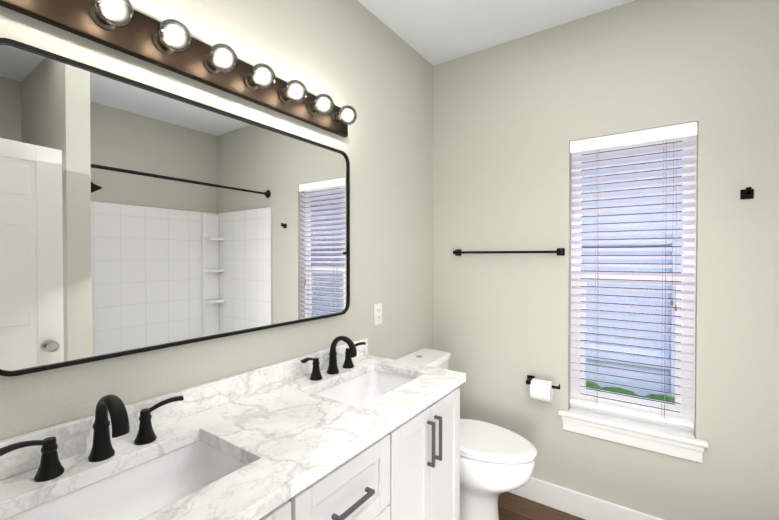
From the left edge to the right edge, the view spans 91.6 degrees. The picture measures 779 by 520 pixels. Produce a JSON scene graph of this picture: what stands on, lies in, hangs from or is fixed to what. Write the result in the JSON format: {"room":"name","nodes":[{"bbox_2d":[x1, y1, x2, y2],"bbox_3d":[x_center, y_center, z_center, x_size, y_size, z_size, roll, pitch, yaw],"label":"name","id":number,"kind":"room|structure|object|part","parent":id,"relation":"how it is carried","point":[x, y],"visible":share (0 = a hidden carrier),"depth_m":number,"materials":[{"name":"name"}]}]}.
{"room":"bathroom","nodes":[
{"label":"bathroom","id":0,"kind":"room"},
{"bbox_2d":[0,0,432,440],"bbox_3d":[-0.791,0.056,1.165,0.140,2.740,3.890,0,1,35],"label":"wall","id":1,"kind":"structure","parent":0,"point":[372,69],"depth_m":1.71,"materials":[{"name":"grey paint"}]},
{"bbox_2d":[0,38,349,376],"bbox_3d":[-0.556,-0.123,1.344,0.031,0.776,1.229,0,1,35],"label":"mirror","id":2,"kind":"object","parent":1,"relation":"attached to","point":[136,217],"visible":0.98,"depth_m":1.10,"materials":[{"name":"black mirror"}]},
{"bbox_2d":[0,0,356,136],"bbox_3d":[-0.515,-0.653,1.304,0.140,0.125,1.225,0,1,35],"label":"light bar","id":3,"kind":"object","parent":1,"relation":"attached to","point":[127,28],"visible":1,"depth_m":1.18,"materials":[{"name":"brown metal"}]},
{"bbox_2d":[90,5,115,29],"bbox_3d":[-0.753,-0.650,1.006,0.034,0.060,0.060,0,1,35],"label":"socket","id":4,"kind":"object","parent":3,"relation":"attached to","point":[96,23],"depth_m":1.00,"materials":[{"name":"brown"}]},
{"bbox_3d":[-0.721,-0.650,0.984,0.112,0.085,0.085,0,1,35],"label":"bulb","id":5,"kind":"part","parent":3,"relation":"part of","materials":[{"name":"clear glass"}]},
{"bbox_2d":[153,32,174,53],"bbox_3d":[-0.667,-0.651,1.131,0.034,0.060,0.060,0,1,35],"label":"socket","id":6,"kind":"object","parent":3,"relation":"attached to","point":[158,48],"depth_m":1.12,"materials":[{"name":"brown"}]},
{"bbox_3d":[-0.635,-0.651,1.108,0.112,0.085,0.085,0,1,35],"label":"bulb","id":7,"kind":"part","parent":3,"relation":"part of","materials":[{"name":"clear glass"}]},
{"bbox_2d":[203,54,221,73],"bbox_3d":[-0.580,-0.653,1.255,0.034,0.060,0.060,0,1,35],"label":"socket","id":8,"kind":"object","parent":3,"relation":"attached to","point":[208,68],"depth_m":1.24,"materials":[{"name":"brown"}]},
{"bbox_3d":[-0.548,-0.652,1.232,0.112,0.085,0.085,0,1,35],"label":"bulb","id":9,"kind":"part","parent":3,"relation":"part of","materials":[{"name":"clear glass"}]},
{"bbox_2d":[244,73,260,89],"bbox_3d":[-0.494,-0.654,1.379,0.034,0.060,0.060,0,1,35],"label":"socket","id":10,"kind":"object","parent":3,"relation":"attached to","point":[249,79],"depth_m":1.37,"materials":[{"name":"brown"}]},
{"bbox_3d":[-0.462,-0.654,1.356,0.112,0.085,0.085,0,1,35],"label":"bulb","id":11,"kind":"part","parent":3,"relation":"part of","materials":[{"name":"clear glass"}]},
{"bbox_2d":[278,88,292,103],"bbox_3d":[-0.407,-0.655,1.503,0.034,0.060,0.060,0,1,35],"label":"socket","id":12,"kind":"object","parent":3,"relation":"attached to","point":[284,95],"depth_m":1.49,"materials":[{"name":"brown"}]},
{"bbox_3d":[-0.375,-0.655,1.480,0.112,0.085,0.085,0,1,35],"label":"bulb","id":13,"kind":"part","parent":3,"relation":"part of","materials":[{"name":"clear glass"}]},
{"bbox_2d":[307,101,319,114],"bbox_3d":[-0.321,-0.656,1.627,0.034,0.060,0.060,0,1,35],"label":"socket","id":14,"kind":"object","parent":3,"relation":"attached to","point":[312,109],"depth_m":1.62,"materials":[{"name":"brown"}]},
{"bbox_3d":[-0.288,-0.656,1.605,0.112,0.085,0.085,0,1,35],"label":"bulb","id":15,"kind":"part","parent":3,"relation":"part of","materials":[{"name":"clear glass"}]},
{"bbox_2d":[332,112,343,124],"bbox_3d":[-0.234,-0.658,1.751,0.034,0.060,0.060,0,1,35],"label":"socket","id":16,"kind":"object","parent":3,"relation":"attached to","point":[336,116],"depth_m":1.74,"materials":[{"name":"brown"}]},
{"bbox_3d":[-0.202,-0.657,1.729,0.112,0.085,0.085,0,1,35],"label":"bulb","id":17,"kind":"part","parent":3,"relation":"part of","materials":[{"name":"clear glass"}]},
{"bbox_2d":[0,338,367,479],"bbox_3d":[-0.564,0.457,1.346,0.021,0.084,1.550,0,1,35],"label":"backsplash","id":18,"kind":"structure","parent":1,"relation":"attached to","point":[209,394],"depth_m":1.28,"materials":[{"name":"white stone"}]},
{"bbox_2d":[374,303,381,325],"bbox_3d":[-0.063,0.297,2.080,0.008,0.116,0.070,0,1,35],"label":"electrical outlet","id":19,"kind":"object","parent":1,"relation":"attached to","point":[378,314],"visible":1,"depth_m":2.08,"materials":[{"name":"white plastic"}]},
{"bbox_2d":[357,0,634,65],"bbox_3d":[0.374,-1.355,0.338,2.980,0.100,3.890,0,1,35],"label":"ceiling","id":20,"kind":"structure","parent":0,"point":[434,32],"depth_m":2.08,"materials":[{"name":"white paint"}]},
{"bbox_2d":[498,492,584,519],"bbox_3d":[0.374,1.484,0.367,2.980,0.100,3.890,0,1,35],"label":"floor","id":21,"kind":"structure","parent":0,"point":[511,506],"depth_m":2.14,"materials":[{"name":"brown wood"}]},
{"bbox_2d":[252,380,465,519],"bbox_3d":[-0.331,0.983,1.189,0.586,0.887,1.520,0,1,35],"label":"bathroom vanity","id":22,"kind":"object","parent":21,"relation":"on","point":[411,471],"depth_m":1.24,"materials":[{"name":"white wood"}]},
{"bbox_2d":[0,356,465,519],"bbox_3d":[-0.340,0.520,1.191,0.568,0.038,1.550,0,1,35],"label":"countertop","id":23,"kind":"structure","parent":22,"relation":"on","point":[285,435],"depth_m":1.07,"materials":[{"name":"white stone"}]},
{"bbox_2d":[0,392,187,483],"bbox_3d":[-0.696,0.419,0.941,0.155,0.169,0.390,0,1,35],"label":"faucet","id":24,"kind":"object","parent":23,"relation":"on","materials":[{"name":"black metal"}]},
{"bbox_2d":[0,436,243,519],"bbox_3d":[-0.580,0.610,0.861,0.333,0.159,0.502,0,1,35],"label":"sink","id":25,"kind":"object","parent":23,"relation":"in","point":[130,491],"depth_m":0.99,"materials":[{"name":"white ceramic"}]},
{"bbox_2d":[296,336,367,379],"bbox_3d":[-0.208,0.412,1.640,0.155,0.169,0.390,0,1,35],"label":"faucet","id":26,"kind":"object","parent":23,"relation":"on","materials":[{"name":"black metal"}]},
{"bbox_2d":[316,368,411,403],"bbox_3d":[-0.092,0.603,1.561,0.333,0.159,0.502,0,1,35],"label":"sink","id":27,"kind":"object","parent":23,"relation":"in","point":[356,389],"depth_m":1.75,"materials":[{"name":"white ceramic"}]},
{"bbox_3d":[-0.312,0.933,0.775,0.020,0.748,0.270,0,1,35],"label":"door","id":28,"kind":"part","parent":22,"relation":"part of","materials":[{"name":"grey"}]},
{"bbox_3d":[-0.117,0.667,1.052,0.020,0.222,0.389,0,1,35],"label":"drawer","id":29,"kind":"part","parent":22,"relation":"part of","materials":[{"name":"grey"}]},
{"bbox_3d":[-0.117,0.898,1.054,0.020,0.232,0.389,0,1,35],"label":"drawer","id":30,"kind":"part","parent":22,"relation":"part of","materials":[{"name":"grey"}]},
{"bbox_3d":[0.075,0.928,1.329,0.020,0.748,0.258,0,1,35],"label":"door","id":31,"kind":"part","parent":22,"relation":"part of","materials":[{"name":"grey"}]},
{"bbox_3d":[0.154,0.678,1.396,0.030,0.165,0.011,0,1,35],"label":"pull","id":32,"kind":"part","parent":22,"relation":"part of","materials":[{"name":"grey"}]},
{"bbox_3d":[0.186,0.677,1.442,0.030,0.165,0.011,0,1,35],"label":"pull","id":33,"kind":"part","parent":22,"relation":"part of","materials":[{"name":"grey"}]},
{"bbox_3d":[0.224,0.925,1.543,0.020,0.748,0.258,0,1,35],"label":"door","id":34,"kind":"part","parent":22,"relation":"part of","materials":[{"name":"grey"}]},
{"bbox_2d":[395,348,536,519],"bbox_3d":[0.413,0.995,2.091,0.769,0.844,0.444,0,1,35],"label":"toilet","id":35,"kind":"object","parent":21,"relation":"on","point":[496,461],"visible":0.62,"depth_m":1.92,"materials":[{"name":"white ceramic"}]},
{"bbox_3d":[0.191,0.598,2.242,0.228,0.042,0.444,0,1,35],"label":"tank lid","id":36,"kind":"part","parent":35,"relation":"part of","materials":[{"name":"white ceramic"}]},
{"bbox_3d":[0.187,0.810,2.246,0.211,0.380,0.423,0,1,35],"label":"tank","id":37,"kind":"part","parent":35,"relation":"part of","materials":[{"name":"white ceramic"}]},
{"bbox_3d":[0.506,1.202,2.028,0.522,0.432,0.376,0,1,35],"label":"bowl","id":38,"kind":"part","parent":35,"relation":"part of","materials":[{"name":"white ceramic"}]},
{"bbox_3d":[0.506,0.975,2.025,0.530,0.018,0.377,0,1,35],"label":"seat","id":39,"kind":"part","parent":35,"relation":"part of","materials":[{"name":"white plastic"}]},
{"bbox_3d":[0.509,0.953,2.023,0.534,0.022,0.381,0,1,35],"label":"lid","id":40,"kind":"part","parent":35,"relation":"part of","materials":[{"name":"white ceramic"}]},
{"bbox_2d":[433,0,778,519],"bbox_3d":[1.504,0.049,1.851,2.840,2.740,0.140,0,1,35],"label":"wall","id":41,"kind":"structure","parent":0,"point":[512,119],"depth_m":2.00,"materials":[{"name":"grey paint"}]},
{"bbox_2d":[453,248,564,255],"bbox_3d":[0.694,-0.047,2.291,0.667,0.042,0.061,0,1,35],"label":"towel rail","id":42,"kind":"object","parent":41,"relation":"attached to","point":[558,252],"visible":1,"depth_m":2.26,"materials":[{"name":"black metal"}]},
{"bbox_3d":[0.437,-0.049,2.470,0.042,0.042,0.061,0,1,35],"label":"post","id":43,"kind":"part","parent":42,"relation":"part of","materials":[{"name":"black metal"}]},
{"bbox_3d":[0.950,-0.045,2.112,0.042,0.042,0.061,0,1,35],"label":"post","id":44,"kind":"part","parent":42,"relation":"part of","materials":[{"name":"black metal"}]},
{"bbox_2d":[526,375,559,401],"bbox_3d":[0.862,0.734,2.143,0.194,0.112,0.123,0,1,35],"label":"paper holder","id":45,"kind":"object","parent":41,"relation":"attached to","point":[542,390],"visible":1,"depth_m":2.10,"materials":[{"name":"black"}]},
{"bbox_3d":[0.876,0.704,2.163,0.194,0.044,0.074,0,1,35],"label":"paper holder post","id":46,"kind":"part","parent":45,"relation":"part of","materials":[{"name":"black metal"}]},
{"bbox_2d":[509,477,663,519],"bbox_3d":[0.984,1.349,2.131,1.680,0.135,0.016,0,1,35],"label":"baseboard","id":47,"kind":"structure","parent":41,"relation":"attached to","point":[574,503],"depth_m":2.09,"materials":[{"name":"white wood"}]},
{"bbox_2d":[558,136,708,462],"bbox_3d":[1.257,0.146,1.995,0.650,1.617,0.157,0,1,35],"label":"window","id":48,"kind":"structure","parent":41,"relation":"in","point":[678,390],"depth_m":1.96,"materials":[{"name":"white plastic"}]},
{"bbox_3d":[1.288,0.101,2.039,0.464,1.327,0.004,0,1,35],"label":"glass","id":49,"kind":"part","parent":48,"relation":"part of","materials":[{"name":"clear glass"}]},
{"bbox_2d":[570,121,697,426],"bbox_3d":[1.246,0.071,1.980,0.554,1.463,0.068,0,1,35],"label":"window blind","id":50,"kind":"object","parent":48,"relation":"attached to","point":[666,133],"visible":1,"depth_m":1.96,"materials":[{"name":"white plastic"}]},
{"bbox_2d":[740,187,753,198],"bbox_3d":[1.586,-0.296,1.676,0.044,0.048,0.044,0,1,35],"label":"robe hook","id":51,"kind":"object","parent":41,"relation":"attached to","point":[747,193],"visible":1,"depth_m":1.68,"materials":[{"name":"black metal"}]},
{"label":"outside","id":52,"kind":"structure","parent":0,"visible":0},
{"bbox_3d":[11.786,1.694,19.093,50.000,0.100,39.840,0,1,35],"label":"ground","id":53,"kind":"structure","parent":52,"visible":0},
{"bbox_2d":[586,380,674,404],"bbox_3d":[2.693,1.724,4.782,11.032,0.418,0.393,0,1,35],"label":"hedge","id":54,"kind":"object","parent":53,"relation":"on","point":[622,390],"depth_m":4.56,"materials":[{"name":"green plant"}]},
{"bbox_2d":[581,225,682,397],"bbox_3d":[3.167,0.653,4.976,26.000,2.230,0.120,0,1,35],"label":"fence","id":55,"kind":"object","parent":53,"relation":"on","point":[641,376],"depth_m":4.98,"materials":[{"name":"blue"}]},
{"bbox_2d":[582,149,683,231],"bbox_3d":[6.354,-1.969,9.518,30.000,7.380,0.300,0,1,35],"label":"house","id":56,"kind":"structure","parent":53,"relation":"on","point":[632,204],"depth_m":9.51,"materials":[{"name":"blue"}]}
]}

